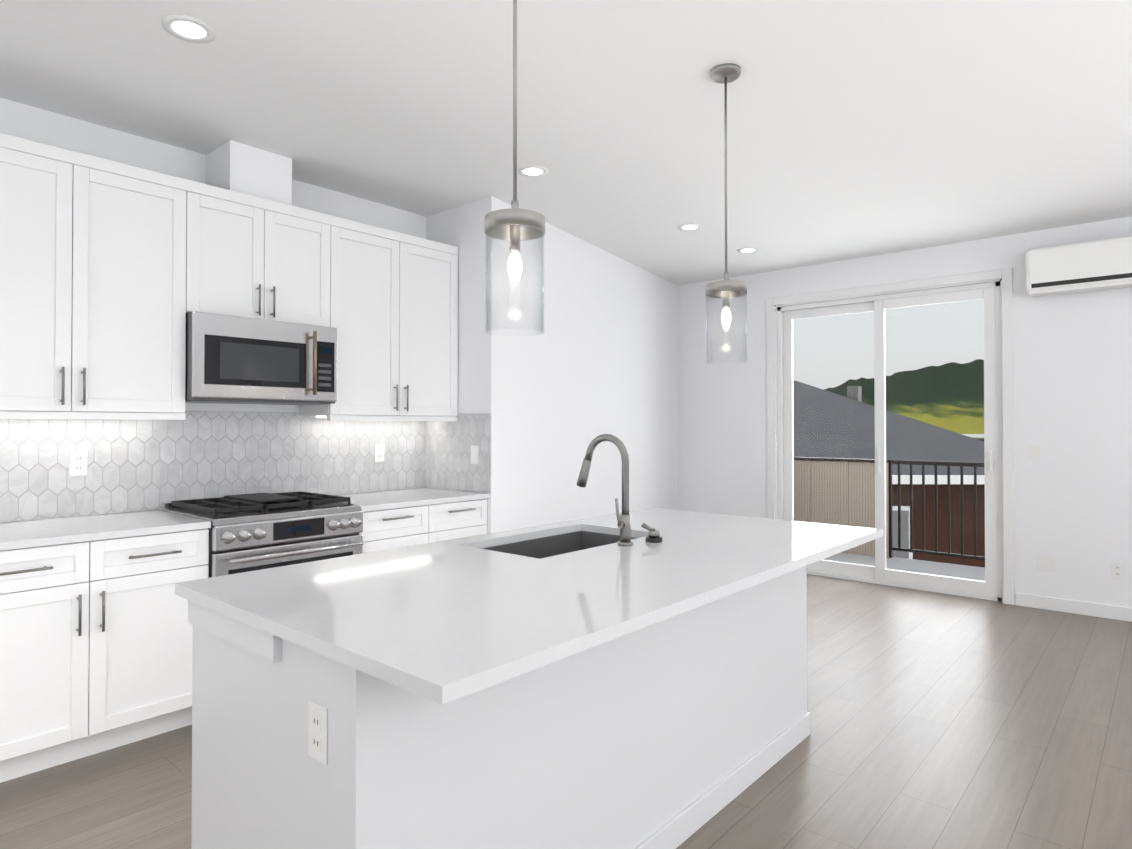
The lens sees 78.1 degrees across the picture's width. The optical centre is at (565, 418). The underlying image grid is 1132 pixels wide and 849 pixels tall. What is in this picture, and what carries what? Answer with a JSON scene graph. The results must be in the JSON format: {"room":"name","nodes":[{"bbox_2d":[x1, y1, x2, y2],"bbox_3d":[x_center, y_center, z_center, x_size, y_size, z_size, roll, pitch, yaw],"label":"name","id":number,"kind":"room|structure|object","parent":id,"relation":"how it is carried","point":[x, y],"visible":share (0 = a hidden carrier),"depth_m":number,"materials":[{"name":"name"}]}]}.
{"room":"kitchen","nodes":[
{"label":"kitchen","id":0,"kind":"room"},
{"bbox_2d":[0,98,425,522],"bbox_3d":[-3.105,-0.021,2.478,0.150,2.800,6.340,0,-1,41],"label":"wall","id":1,"kind":"structure","parent":0,"point":[24,121],"depth_m":3.57,"materials":[{"name":"white paint"}]},
{"bbox_2d":[0,133,203,416],"bbox_3d":[-2.241,-0.586,3.097,0.342,1.120,1.031,0,-1,41],"label":"upper cabinet","id":2,"kind":"object","parent":1,"relation":"attached to","point":[112,273],"depth_m":3.05,"materials":[{"name":"white paint"}]},
{"bbox_2d":[0,411,490,522],"bbox_3d":[-2.143,0.218,2.964,0.660,0.530,4.340,0,-1,41],"label":"tile backsplash","id":3,"kind":"structure","parent":1,"relation":"attached to","point":[138,465],"depth_m":3.77,"materials":[{"name":"tile"}]},
{"bbox_2d":[69,451,87,475],"bbox_3d":[-2.292,0.211,3.278,0.007,0.117,0.072,0,-1,41],"label":"outlet","id":4,"kind":"object","parent":3,"relation":"attached to","point":[78,463],"depth_m":3.28,"materials":[{"name":"white plastic"}]},
{"bbox_2d":[375,444,383,461],"bbox_3d":[-1.208,0.223,4.523,0.007,0.117,0.072,0,-1,41],"label":"outlet","id":5,"kind":"object","parent":3,"relation":"attached to","point":[379,448],"depth_m":4.52,"materials":[{"name":"white plastic"}]},
{"bbox_2d":[471,446,477,463],"bbox_3d":[-0.587,0.233,4.470,0.072,0.117,0.008,0,-1,41],"label":"outlet","id":6,"kind":"object","parent":3,"relation":"attached to","point":[474,449],"depth_m":4.46,"materials":[{"name":"white plastic"}]},
{"bbox_2d":[204,184,335,327],"bbox_3d":[-1.693,-0.822,3.729,0.342,0.635,0.756,0,-1,41],"label":"upper cabinet","id":7,"kind":"object","parent":1,"relation":"attached to","point":[266,259],"depth_m":3.63,"materials":[{"name":"white paint"}]},
{"bbox_2d":[206,140,291,204],"bbox_3d":[-1.706,-1.275,3.758,0.295,0.268,0.330,0,-1,41],"label":"cover","id":8,"kind":"object","parent":7,"relation":"on","point":[241,168],"depth_m":3.64,"materials":[{"name":"white paint"}]},
{"bbox_2d":[185,311,336,404],"bbox_3d":[-1.644,-0.291,3.681,0.472,0.421,0.750,0,-1,41],"label":"microwave","id":9,"kind":"object","parent":7,"relation":"attached to","point":[230,359],"visible":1,"depth_m":3.51,"materials":[{"name":"silver metal"}]},
{"bbox_2d":[299,217,457,420],"bbox_3d":[-1.162,-0.573,4.337,0.342,1.120,0.979,0,-1,41],"label":"upper cabinet","id":10,"kind":"object","parent":1,"relation":"attached to","point":[397,292],"depth_m":4.21,"materials":[{"name":"white paint"}]},
{"bbox_2d":[426,196,677,533],"bbox_3d":[0.325,0.012,5.915,0.810,2.800,3.350,0,-1,41],"label":"wall","id":11,"kind":"structure","parent":0,"point":[598,356],"depth_m":5.18,"materials":[{"name":"white paint"}]},
{"bbox_2d":[0,574,1131,848],"bbox_3d":[0.432,1.419,1.505,6.745,0.100,9.840,0,-1,41],"label":"floor","id":12,"kind":"structure","parent":0,"point":[948,722],"depth_m":2.85,"materials":[{"name":"brown wood"}]},
{"bbox_2d":[0,530,208,782],"bbox_3d":[-2.156,0.936,2.963,0.627,0.894,0.972,0,-1,41],"label":"base cabinet","id":13,"kind":"object","parent":12,"relation":"on","point":[96,639],"depth_m":2.79,"materials":[{"name":"white paint"}]},
{"bbox_2d":[0,510,210,549],"bbox_3d":[-2.697,0.468,2.325,0.640,0.030,2.652,0,-1,41],"label":"countertop","id":14,"kind":"structure","parent":13,"relation":"on","point":[28,535],"depth_m":2.94,"materials":[{"name":"white stone"}]},
{"bbox_2d":[161,491,362,577],"bbox_3d":[-1.533,0.897,3.573,0.712,0.985,0.753,0,-1,41],"label":"range","id":15,"kind":"object","parent":12,"relation":"on","point":[253,532],"visible":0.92,"depth_m":3.38,"materials":[{"name":"silver metal"}]},
{"bbox_2d":[335,488,489,553],"bbox_3d":[-1.019,0.933,4.241,0.664,0.925,0.920,0,-1,41],"label":"base cabinet","id":16,"kind":"object","parent":12,"relation":"on","point":[392,519],"visible":0.27,"depth_m":4.05,"materials":[{"name":"white paint"}]},
{"bbox_2d":[188,566,810,848],"bbox_3d":[-0.004,0.932,2.495,0.882,0.895,2.271,0,-1,41],"label":"kitchen island","id":17,"kind":"object","parent":12,"relation":"on","point":[629,680],"depth_m":1.79,"materials":[{"name":"white wood"},{"name":"paint"}]},
{"bbox_2d":[175,542,714,705],"bbox_3d":[-0.335,0.463,1.862,1.140,0.030,0.905,0,-1,41],"label":"island countertop","id":18,"kind":"structure","parent":17,"relation":"on","point":[441,623],"depth_m":1.65,"materials":[{"name":"white stone"}]},
{"bbox_2d":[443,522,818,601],"bbox_3d":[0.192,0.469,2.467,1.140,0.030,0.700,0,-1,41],"label":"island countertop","id":19,"kind":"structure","parent":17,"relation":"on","point":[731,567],"depth_m":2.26,"materials":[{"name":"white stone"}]},
{"bbox_2d":[479,526,642,557],"bbox_3d":[-0.008,0.594,2.640,0.434,0.242,0.724,0,-1,41],"label":"sink","id":20,"kind":"object","parent":19,"relation":"in","point":[559,541],"depth_m":2.90,"materials":[{"name":"grey metal"}]},
{"bbox_2d":[577,434,666,545],"bbox_3d":[0.187,0.255,2.593,0.291,0.399,0.221,0,-1,41],"label":"faucet","id":21,"kind":"object","parent":19,"relation":"on","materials":[{"name":"silver metal"}]},
{"bbox_2d":[0,0,1131,285],"bbox_3d":[0.432,-1.481,1.533,6.745,0.100,9.840,0,-1,41],"label":"ceiling","id":22,"kind":"structure","parent":0,"point":[862,128],"depth_m":3.15,"materials":[{"name":"white paint"}]},
{"bbox_2d":[161,15,215,42],"bbox_3d":[-1.375,-1.419,2.544,0.175,0.004,0.175,0,-1,17],"label":"recessed light","id":23,"kind":"object","parent":22,"relation":"in","point":[188,29],"depth_m":2.54,"materials":[{"name":"white paint"}]},
{"bbox_2d":[484,0,544,335],"bbox_3d":[-0.141,-0.832,1.931,0.168,1.190,0.168,0,-1,41],"label":"pendant lamp","id":24,"kind":"object","parent":22,"relation":"hanging from","point":[514,225],"visible":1,"depth_m":1.92,"materials":[{"name":"clear glass"}]},
{"bbox_2d":[517,165,547,176],"bbox_3d":[-0.188,-1.405,3.969,0.175,0.004,0.175,0,-1,17],"label":"recessed light","id":25,"kind":"object","parent":22,"relation":"in","point":[527,171],"depth_m":3.97,"materials":[{"name":"white paint"}]},
{"bbox_2d":[678,224,701,230],"bbox_3d":[0.904,-1.394,5.086,0.175,0.004,0.175,0,-1,35],"label":"recessed light","id":26,"kind":"object","parent":22,"relation":"in","point":[685,227],"depth_m":5.08,"materials":[{"name":"white paint"}]},
{"bbox_2d":[705,63,746,363],"bbox_3d":[0.652,-0.823,2.841,0.168,1.190,0.168,0,-1,41],"label":"pendant lamp","id":27,"kind":"object","parent":22,"relation":"hanging from","point":[726,289],"visible":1,"depth_m":2.83,"materials":[{"name":"clear glass"}]},
{"bbox_2d":[737,247,758,252],"bbox_3d":[1.502,-1.388,5.759,0.175,0.004,0.175,0,-1,17],"label":"recessed light","id":28,"kind":"object","parent":22,"relation":"in","point":[750,249],"depth_m":5.75,"materials":[{"name":"white paint"}]},
{"bbox_2d":[678,216,1131,607],"bbox_3d":[3.670,0.004,5.124,6.595,2.800,0.150,0,-1,41],"label":"wall","id":29,"kind":"structure","parent":0,"point":[1072,372],"depth_m":5.20,"materials":[{"name":"white paint"}]},
{"bbox_2d":[777,281,1001,601],"bbox_3d":[2.686,0.181,5.968,1.806,2.463,0.117,0,-1,41],"label":"sliding glass door","id":30,"kind":"structure","parent":29,"relation":"in","point":[988,588],"depth_m":5.91,"materials":[{"name":"white plastic"}]},
{"bbox_2d":[767,268,1014,604],"bbox_3d":[2.686,0.140,5.969,1.970,2.545,0.166,0,-1,41],"label":"door frame","id":31,"kind":"structure","parent":29,"relation":"attached to","point":[1004,277],"depth_m":5.43,"materials":[{"name":"white paint"}]},
{"bbox_2d":[1029,445,1039,460],"bbox_3d":[3.481,0.255,5.182,0.072,0.117,0.008,0,-1,41],"label":"light switch","id":32,"kind":"object","parent":29,"relation":"attached to","point":[1034,450],"depth_m":5.18,"materials":[{"name":"white plastic"}]},
{"bbox_2d":[1037,554,1055,571],"bbox_3d":[3.533,1.064,5.128,0.115,0.117,0.008,0,-1,41],"label":"electrical outlet plate","id":33,"kind":"object","parent":29,"relation":"attached to","point":[1046,562],"depth_m":5.13,"materials":[{"name":"white plastic"}]},
{"bbox_2d":[1015,593,1131,621],"bbox_3d":[3.567,1.356,5.092,6.425,0.095,0.013,0,-1,41],"label":"baseboard","id":34,"kind":"structure","parent":29,"relation":"attached to","point":[1079,607],"depth_m":5.01,"materials":[{"name":"white paint"}]},
{"bbox_2d":[1025,235,1131,296],"bbox_3d":[3.739,-1.064,4.832,0.915,0.330,0.212,0,-1,41],"label":"mini-split air conditioner","id":35,"kind":"object","parent":29,"relation":"attached to","point":[1097,265],"visible":1,"depth_m":4.85,"materials":[{"name":"white plastic"}]},
{"bbox_2d":[1111,562,1123,579],"bbox_3d":[3.843,1.062,4.859,0.072,0.117,0.007,0,-1,41],"label":"electrical outlet plate","id":36,"kind":"object","parent":29,"relation":"attached to","point":[1117,569],"depth_m":4.86,"materials":[{"name":"white plastic"}]},
{"label":"outside","id":37,"kind":"structure","parent":0,"visible":0},
{"bbox_2d":[823,553,984,580],"bbox_3d":[3.213,1.513,6.568,3.300,0.130,1.450,0,-1,41],"label":"floor","id":38,"kind":"structure","parent":37,"point":[958,571],"depth_m":6.83,"materials":[{"name":"grey concrete"}]},
{"bbox_2d":[794,457,984,559],"bbox_3d":[3.201,0.939,6.604,3.302,1.020,1.480,0,-1,41],"label":"balcony railing","id":39,"kind":"object","parent":38,"relation":"on","point":[807,511],"depth_m":7.46,"materials":[{"name":"beige wood"}]},
{"bbox_3d":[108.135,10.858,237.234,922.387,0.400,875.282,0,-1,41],"label":"ground","id":40,"kind":"structure","parent":37,"visible":0},
{"bbox_2d":[793,380,984,567],"bbox_3d":[-2.982,3.619,16.940,25.120,9.800,8.120,0,-1,2],"label":"neighbouring house","id":41,"kind":"structure","parent":40,"relation":"on","point":[933,449],"depth_m":13.32,"materials":[{"name":"grey"}]},
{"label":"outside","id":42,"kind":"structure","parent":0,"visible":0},
{"bbox_2d":[825,359,983,433],"bbox_3d":[130.334,-8.804,300.699,640.012,28.156,230.011,0,-1,2],"label":"hill","id":43,"kind":"structure","parent":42,"point":[941,417],"depth_m":234.91,"materials":[{"name":"green plant"}]}
]}

